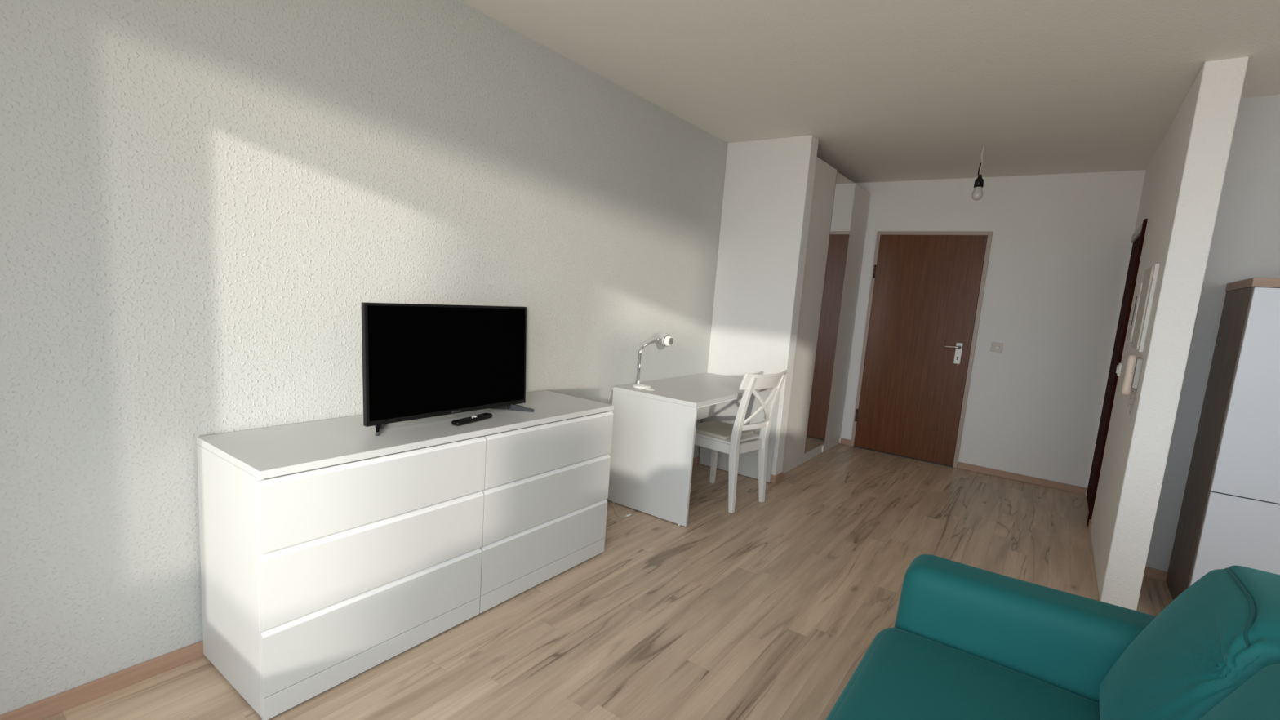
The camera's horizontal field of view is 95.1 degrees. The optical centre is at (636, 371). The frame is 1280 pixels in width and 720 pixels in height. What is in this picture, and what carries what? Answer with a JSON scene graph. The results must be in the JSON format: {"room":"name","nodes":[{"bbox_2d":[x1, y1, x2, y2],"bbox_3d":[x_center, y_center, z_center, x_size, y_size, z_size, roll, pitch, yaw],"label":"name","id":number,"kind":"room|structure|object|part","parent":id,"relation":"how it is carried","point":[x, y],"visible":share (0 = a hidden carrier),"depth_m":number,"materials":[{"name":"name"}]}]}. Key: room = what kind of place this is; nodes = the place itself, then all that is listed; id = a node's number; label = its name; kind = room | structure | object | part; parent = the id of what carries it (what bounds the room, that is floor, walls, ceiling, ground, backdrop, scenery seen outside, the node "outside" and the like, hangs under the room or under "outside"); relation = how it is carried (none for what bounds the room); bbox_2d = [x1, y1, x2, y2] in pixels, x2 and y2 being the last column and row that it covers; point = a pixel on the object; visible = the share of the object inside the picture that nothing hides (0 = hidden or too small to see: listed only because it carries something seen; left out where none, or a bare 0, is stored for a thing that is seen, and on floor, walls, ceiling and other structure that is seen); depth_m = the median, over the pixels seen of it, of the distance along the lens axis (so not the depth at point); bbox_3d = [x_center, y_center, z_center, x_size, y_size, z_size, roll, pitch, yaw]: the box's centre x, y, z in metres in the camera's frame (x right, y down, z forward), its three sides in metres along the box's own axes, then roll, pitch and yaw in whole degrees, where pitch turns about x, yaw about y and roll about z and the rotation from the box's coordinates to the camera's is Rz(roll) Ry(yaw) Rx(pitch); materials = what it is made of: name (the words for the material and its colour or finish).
{"room":"living room","nodes":[
{"label":"living room","id":0,"kind":"room"},
{"bbox_2d":[0,0,728,715],"bbox_3d":[-0.332,-0.398,3.439,0.120,2.510,6.646,10,10,35],"label":"wall","id":1,"kind":"structure","parent":0,"point":[202,202],"depth_m":1.95,"materials":[{"name":"grey paint"}]},
{"bbox_2d":[0,456,699,719],"bbox_3d":[-0.843,0.880,2.916,0.014,0.056,4.626,10,10,35],"label":"baseboard","id":2,"kind":"structure","parent":1,"relation":"attached to","point":[54,704],"depth_m":1.81,"materials":[{"name":"brown wood"}]},
{"bbox_2d":[42,443,1173,719],"bbox_3d":[1.820,1.247,2.245,5.220,0.100,6.666,10,10,35],"label":"floor","id":3,"kind":"structure","parent":0,"point":[768,610],"depth_m":2.56,"materials":[{"name":"brown wood"}]},
{"bbox_2d":[195,390,613,719],"bbox_3d":[-0.804,0.578,2.473,0.479,0.780,1.600,10,10,35],"label":"dresser","id":4,"kind":"object","parent":3,"relation":"on","point":[331,549],"visible":0.99,"depth_m":1.99,"materials":[{"name":"white wood"}]},
{"bbox_3d":[-1.275,0.637,1.840,0.456,0.744,0.018,10,10,35],"label":"panel","id":5,"kind":"part","parent":4,"relation":"part of","materials":[{"name":"white wood"}]},
{"bbox_3d":[-0.869,0.838,2.045,0.018,0.206,0.798,10,10,35],"label":"drawer","id":6,"kind":"part","parent":4,"relation":"part of","materials":[{"name":"white wood"}]},
{"bbox_3d":[-0.853,0.615,2.014,0.018,0.231,0.798,10,10,35],"label":"drawer","id":7,"kind":"part","parent":4,"relation":"part of","materials":[{"name":"white wood"}]},
{"bbox_3d":[-0.836,0.388,1.982,0.018,0.214,0.798,10,10,35],"label":"drawer","id":8,"kind":"part","parent":4,"relation":"part of","materials":[{"name":"white wood"}]},
{"bbox_3d":[-0.777,0.204,2.421,0.479,0.024,1.600,10,10,35],"label":"panel","id":9,"kind":"part","parent":4,"relation":"part of","materials":[{"name":"white wood"}]},
{"bbox_2d":[360,302,533,435],"bbox_3d":[-0.735,-0.035,2.379,0.198,0.464,0.766,10,10,35],"label":"television","id":10,"kind":"object","parent":4,"relation":"on","point":[420,361],"visible":1,"depth_m":2.31,"materials":[{"name":"black plastic"}]},
{"bbox_2d":[451,413,492,426],"bbox_3d":[-0.668,0.194,2.386,0.042,0.020,0.212,8,9,25],"label":"remote control","id":11,"kind":"object","parent":4,"relation":"on","point":[478,417],"visible":1,"depth_m":2.36,"materials":[{"name":"black plastic"}]},
{"bbox_3d":[-0.397,0.782,2.691,0.018,0.206,0.798,10,10,35],"label":"drawer","id":12,"kind":"part","parent":4,"relation":"part of","materials":[{"name":"white wood"}]},
{"bbox_3d":[-0.381,0.560,2.660,0.018,0.231,0.798,10,10,35],"label":"drawer","id":13,"kind":"part","parent":4,"relation":"part of","materials":[{"name":"white wood"}]},
{"bbox_3d":[-0.364,0.333,2.629,0.018,0.214,0.798,10,10,35],"label":"drawer","id":14,"kind":"part","parent":4,"relation":"part of","materials":[{"name":"white wood"}]},
{"bbox_2d":[610,502,631,517],"bbox_3d":[-0.127,0.856,3.619,0.083,0.012,0.227,-2,10,-37],"label":"loose cable","id":15,"kind":"object","parent":3,"relation":"on","point":[630,514],"visible":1,"depth_m":3.54,"materials":[{"name":"beige plastic"}]},
{"bbox_2d":[606,373,779,526],"bbox_3d":[0.428,0.465,4.056,0.626,0.746,1.231,10,10,35],"label":"desk","id":16,"kind":"object","parent":3,"relation":"on","point":[651,454],"visible":0.81,"depth_m":3.61,"materials":[{"name":"white wood"}]},
{"bbox_3d":[0.074,0.517,3.570,0.606,0.714,0.020,10,10,35],"label":"panel","id":17,"kind":"part","parent":16,"relation":"part of","materials":[{"name":"white wood"}]},
{"bbox_2d":[632,334,673,390],"bbox_3d":[0.096,-0.062,3.680,0.237,0.349,0.153,7,8,19],"label":"desk lamp","id":18,"kind":"object","parent":16,"relation":"on","point":[667,340],"visible":1,"depth_m":3.69,"materials":[{"name":"white plastic"}]},
{"bbox_3d":[0.018,-0.020,3.732,0.011,0.205,0.011,10,10,35],"label":"stem","id":19,"kind":"part","parent":18,"relation":"part of","materials":[{"name":"silver metal"}]},
{"bbox_3d":[0.192,-0.191,3.666,0.070,0.074,0.074,10,10,35],"label":"lamp shade","id":20,"kind":"part","parent":18,"relation":"part of","materials":[{"name":"white plastic"}]},
{"bbox_3d":[0.781,0.439,4.530,0.610,0.710,0.020,10,10,35],"label":"panel","id":21,"kind":"part","parent":16,"relation":"part of","materials":[{"name":"white wood"}]},
{"bbox_2d":[694,369,786,513],"bbox_3d":[0.625,0.415,3.929,0.456,0.911,0.576,-4,11,-44],"label":"dining chair","id":22,"kind":"object","parent":3,"relation":"on","point":[717,436],"visible":0.87,"depth_m":3.79,"materials":[{"name":"white paint"}]},
{"bbox_3d":[0.569,0.606,4.279,0.042,0.428,0.043,-4,11,-44],"label":"leg","id":23,"kind":"part","parent":22,"relation":"part of","materials":[{"name":"white paint"}]},
{"bbox_3d":[0.572,0.418,3.983,0.443,0.016,0.426,-4,11,-44],"label":"seat","id":24,"kind":"part","parent":22,"relation":"part of","materials":[{"name":"white paint"}]},
{"bbox_3d":[0.587,0.461,3.970,0.412,0.062,0.440,-4,11,-44],"label":"seat frame","id":25,"kind":"part","parent":22,"relation":"part of","materials":[{"name":"white paint"}]},
{"bbox_3d":[0.649,0.462,3.672,0.044,0.893,0.134,-4,11,-44],"label":"leg","id":26,"kind":"part","parent":22,"relation":"part of","materials":[{"name":"white paint"}]},
{"bbox_3d":[0.760,0.353,3.785,0.313,0.034,0.037,-4,11,-44],"label":"rail","id":27,"kind":"part","parent":22,"relation":"part of","materials":[{"name":"white paint"}]},
{"bbox_3d":[0.822,0.056,3.703,0.456,0.112,0.091,-4,11,-44],"label":"rail","id":28,"kind":"part","parent":22,"relation":"part of","materials":[{"name":"white paint"}]},
{"bbox_3d":[0.883,0.447,3.899,0.044,0.893,0.134,-4,11,-44],"label":"leg","id":29,"kind":"part","parent":22,"relation":"part of","materials":[{"name":"white paint"}]},
{"bbox_2d":[782,156,870,474],"bbox_3d":[1.402,-0.464,5.186,0.620,2.413,1.560,10,10,35],"label":"wardrobe","id":30,"kind":"object","parent":3,"relation":"on","point":[839,211],"visible":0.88,"depth_m":4.92,"materials":[{"name":"white wood"}]},
{"bbox_3d":[1.339,-0.430,4.597,0.025,2.328,0.529,10,10,35],"label":"door","id":31,"kind":"part","parent":30,"relation":"part of","materials":[{"name":"white wood"}]},
{"bbox_2d":[804,171,855,453],"bbox_3d":[1.659,-0.464,5.021,0.004,2.311,0.510,10,10,35],"label":"mirror","id":32,"kind":"object","parent":30,"relation":"attached to","point":[844,188],"depth_m":5.00,"materials":[{"name":"clear glass"}]},
{"bbox_3d":[1.949,-0.498,5.439,0.019,2.320,0.499,10,10,35],"label":"door","id":33,"kind":"part","parent":30,"relation":"part of","materials":[{"name":"silver metal"}]},
{"bbox_2d":[825,554,1279,719],"bbox_3d":[0.512,0.876,0.686,0.934,0.870,2.425,10,10,35],"label":"sofa","id":34,"kind":"object","parent":3,"relation":"on","point":[965,642],"visible":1,"depth_m":1.44,"materials":[{"name":"teal fabric"}]},
{"bbox_2d":[825,627,1100,719],"bbox_3d":[0.712,0.926,1.173,0.710,0.218,1.070,10,10,35],"label":"seat cushion","id":35,"kind":"object","parent":34,"relation":"on","point":[904,673],"depth_m":1.48,"materials":[{"name":"teal fabric"}]},
{"bbox_3d":[1.170,0.886,1.596,0.880,0.556,0.185,10,10,35],"label":"armrest","id":36,"kind":"part","parent":34,"relation":"part of","materials":[{"name":"teal fabric"}]},
{"bbox_2d":[1099,564,1279,719],"bbox_3d":[1.200,0.634,1.168,0.382,0.424,0.481,10,10,35],"label":"cushion","id":37,"kind":"object","parent":34,"relation":"on","point":[1224,628],"depth_m":1.14,"materials":[{"name":"teal fabric"}]},
{"bbox_2d":[1199,663,1279,719],"bbox_3d":[0.922,0.666,0.788,0.383,0.424,0.468,10,10,35],"label":"cushion","id":38,"kind":"object","parent":34,"relation":"on","point":[1255,695],"depth_m":0.92,"materials":[{"name":"teal fabric"}]},
{"bbox_2d":[1165,277,1279,599],"bbox_3d":[3.027,0.411,2.681,0.627,1.606,0.529,10,10,35],"label":"refrigerator","id":39,"kind":"object","parent":3,"relation":"on","point":[1229,515],"visible":0.74,"depth_m":2.62,"materials":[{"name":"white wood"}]},
{"bbox_3d":[2.845,0.867,2.536,0.611,0.558,0.019,10,10,35],"label":"door","id":40,"kind":"part","parent":39,"relation":"part of","materials":[{"name":"grey metal"}]},
{"bbox_3d":[2.899,0.132,2.434,0.611,0.921,0.019,10,10,35],"label":"door","id":41,"kind":"part","parent":39,"relation":"part of","materials":[{"name":"grey metal"}]},
{"bbox_3d":[3.176,0.391,2.884,0.581,1.511,0.015,10,10,35],"label":"panel","id":42,"kind":"part","parent":39,"relation":"part of","materials":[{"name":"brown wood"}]},
{"bbox_3d":[3.087,-0.363,2.578,0.627,0.039,0.517,10,10,35],"label":"panel","id":43,"kind":"part","parent":39,"relation":"part of","materials":[{"name":"brown wood"}]},
{"bbox_2d":[706,134,818,475],"bbox_3d":[0.904,-0.452,4.481,0.656,2.510,0.135,10,10,35],"label":"wall","id":44,"kind":"structure","parent":0,"point":[769,184],"depth_m":4.35,"materials":[{"name":"white paint"}]},
{"bbox_2d":[770,474,774,482],"bbox_3d":[0.777,0.766,4.586,0.642,0.056,0.013,10,10,35],"label":"baseboard","id":45,"kind":"structure","parent":44,"relation":"attached to","point":[772,477],"depth_m":4.40,"materials":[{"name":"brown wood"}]},
{"bbox_2d":[773,471,782,483],"bbox_3d":[1.079,0.807,4.451,0.013,0.056,0.144,10,10,35],"label":"baseboard","id":46,"kind":"structure","parent":44,"relation":"attached to","point":[779,477],"depth_m":4.43,"materials":[{"name":"brown wood"}]},
{"bbox_2d":[458,0,1279,182],"bbox_3d":[2.009,-1.332,1.887,5.220,0.100,6.666,10,10,35],"label":"ceiling","id":47,"kind":"structure","parent":0,"point":[888,91],"depth_m":2.81,"materials":[{"name":"white paint"}]},
{"bbox_2d":[971,144,984,200],"bbox_3d":[2.365,-1.365,4.028,0.068,0.370,0.068,10,10,35],"label":"pendant bulb","id":48,"kind":"object","parent":47,"relation":"hanging from","point":[977,193],"visible":1,"depth_m":4.02,"materials":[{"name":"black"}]},
{"bbox_3d":[2.355,-1.228,4.047,0.068,0.092,0.068,10,10,35],"label":"bulb","id":49,"kind":"part","parent":48,"relation":"part of","materials":[{"name":"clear glass"}]},
{"bbox_2d":[840,169,1146,488],"bbox_3d":[2.725,-0.429,5.279,2.678,2.510,0.120,10,10,35],"label":"wall","id":50,"kind":"structure","parent":0,"point":[1060,248],"depth_m":4.81,"materials":[{"name":"white paint"}]},
{"bbox_2d":[840,438,851,445],"bbox_3d":[2.065,0.696,5.774,0.098,0.056,0.013,10,10,35],"label":"baseboard","id":51,"kind":"structure","parent":50,"relation":"attached to","point":[843,441],"depth_m":5.77,"materials":[{"name":"brown wood"}]},
{"bbox_2d":[850,231,992,467],"bbox_3d":[2.528,-0.220,5.308,0.930,2.060,0.095,10,10,35],"label":"door","id":52,"kind":"structure","parent":50,"relation":"in","point":[925,288],"depth_m":5.30,"materials":[{"name":"brown wood"}]},
{"bbox_3d":[2.761,-0.214,5.115,0.127,0.028,0.057,10,10,35],"label":"handle","id":53,"kind":"part","parent":52,"relation":"part of","materials":[{"name":"silver metal"}]},
{"bbox_3d":[2.812,-0.156,5.122,0.050,0.182,0.008,10,10,35],"label":"handle plate","id":54,"kind":"part","parent":52,"relation":"part of","materials":[{"name":"silver metal"}]},
{"bbox_2d":[990,342,1003,352],"bbox_3d":[3.056,-0.202,4.972,0.085,0.078,0.018,10,10,35],"label":"light switch","id":55,"kind":"object","parent":50,"relation":"attached to","point":[995,347],"visible":1,"depth_m":4.97,"materials":[{"name":"beige plastic"}]},
{"bbox_2d":[957,462,1087,494],"bbox_3d":[3.225,0.896,4.945,0.918,0.056,0.013,10,10,35],"label":"baseboard","id":56,"kind":"structure","parent":50,"relation":"attached to","point":[1041,482],"depth_m":4.92,"materials":[{"name":"brown wood"}]},
{"bbox_2d":[1085,56,1248,610],"bbox_3d":[3.080,-0.166,3.569,0.136,2.510,2.256,10,10,35],"label":"wall","id":57,"kind":"structure","parent":0,"point":[1184,177],"depth_m":2.71,"materials":[{"name":"white paint"}]},
{"bbox_2d":[1088,519,1092,531],"bbox_3d":[3.017,1.026,3.896,0.011,0.056,0.105,10,10,35],"label":"baseboard","id":58,"kind":"structure","parent":57,"relation":"attached to","point":[1090,524],"depth_m":3.86,"materials":[{"name":"brown wood"}]},
{"bbox_2d":[1086,218,1147,526],"bbox_3d":[3.404,0.019,4.157,0.066,2.030,0.900,10,10,35],"label":"door","id":59,"kind":"structure","parent":57,"relation":"in","point":[1137,238],"depth_m":4.10,"materials":[{"name":"brown wood"}]},
{"bbox_3d":[3.499,-0.959,4.051,0.062,0.055,0.825,10,10,35],"label":"head casing","id":60,"kind":"part","parent":59,"relation":"part of","materials":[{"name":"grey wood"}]},
{"bbox_2d":[1115,362,1122,376],"bbox_3d":[3.076,-0.012,3.737,0.020,0.080,0.080,10,10,35],"label":"light switch","id":61,"kind":"object","parent":57,"relation":"attached to","point":[1119,366],"visible":1,"depth_m":3.71,"materials":[{"name":"white plastic"}]},
{"bbox_2d":[1120,355,1143,413],"bbox_3d":[2.457,0.062,2.922,0.058,0.292,0.170,10,10,35],"label":"handset","id":62,"kind":"object","parent":57,"relation":"attached to","point":[1134,364],"visible":1,"depth_m":2.86,"materials":[{"name":"grey plastic"}]},
{"bbox_3d":[2.443,0.147,2.897,0.016,0.129,0.054,10,10,35],"label":"curly cord","id":63,"kind":"part","parent":62,"relation":"part of","materials":[{"name":"beige plastic"}]},
{"bbox_3d":[2.476,0.006,2.904,0.022,0.145,0.170,10,10,35],"label":"wall plate","id":64,"kind":"part","parent":62,"relation":"part of","materials":[{"name":"grey plastic"}]},
{"bbox_2d":[1126,283,1142,342],"bbox_3d":[2.860,-0.335,3.357,0.020,0.330,0.220,10,10,35],"label":"panel","id":65,"kind":"object","parent":57,"relation":"attached to","point":[1131,331],"visible":0.77,"depth_m":3.32,"materials":[{"name":"white paint"}]},
{"bbox_2d":[1130,263,1159,351],"bbox_3d":[2.592,-0.319,2.990,0.026,0.430,0.330,10,10,35],"label":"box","id":66,"kind":"object","parent":57,"relation":"attached to","point":[1149,281],"visible":1,"depth_m":2.88,"materials":[{"name":"white paint"}]},
{"bbox_2d":[1145,94,1279,572],"bbox_3d":[3.867,0.048,2.445,2.486,2.510,0.120,10,10,35],"label":"wall","id":67,"kind":"structure","parent":0,"point":[1245,244],"depth_m":2.94,"materials":[{"name":"grey paint"}]},
{"bbox_2d":[1143,566,1168,582],"bbox_3d":[2.807,1.104,3.226,0.172,0.056,0.013,10,10,35],"label":"baseboard","id":68,"kind":"structure","parent":67,"relation":"attached to","point":[1159,575],"depth_m":3.20,"materials":[{"name":"brown wood"}]}
]}

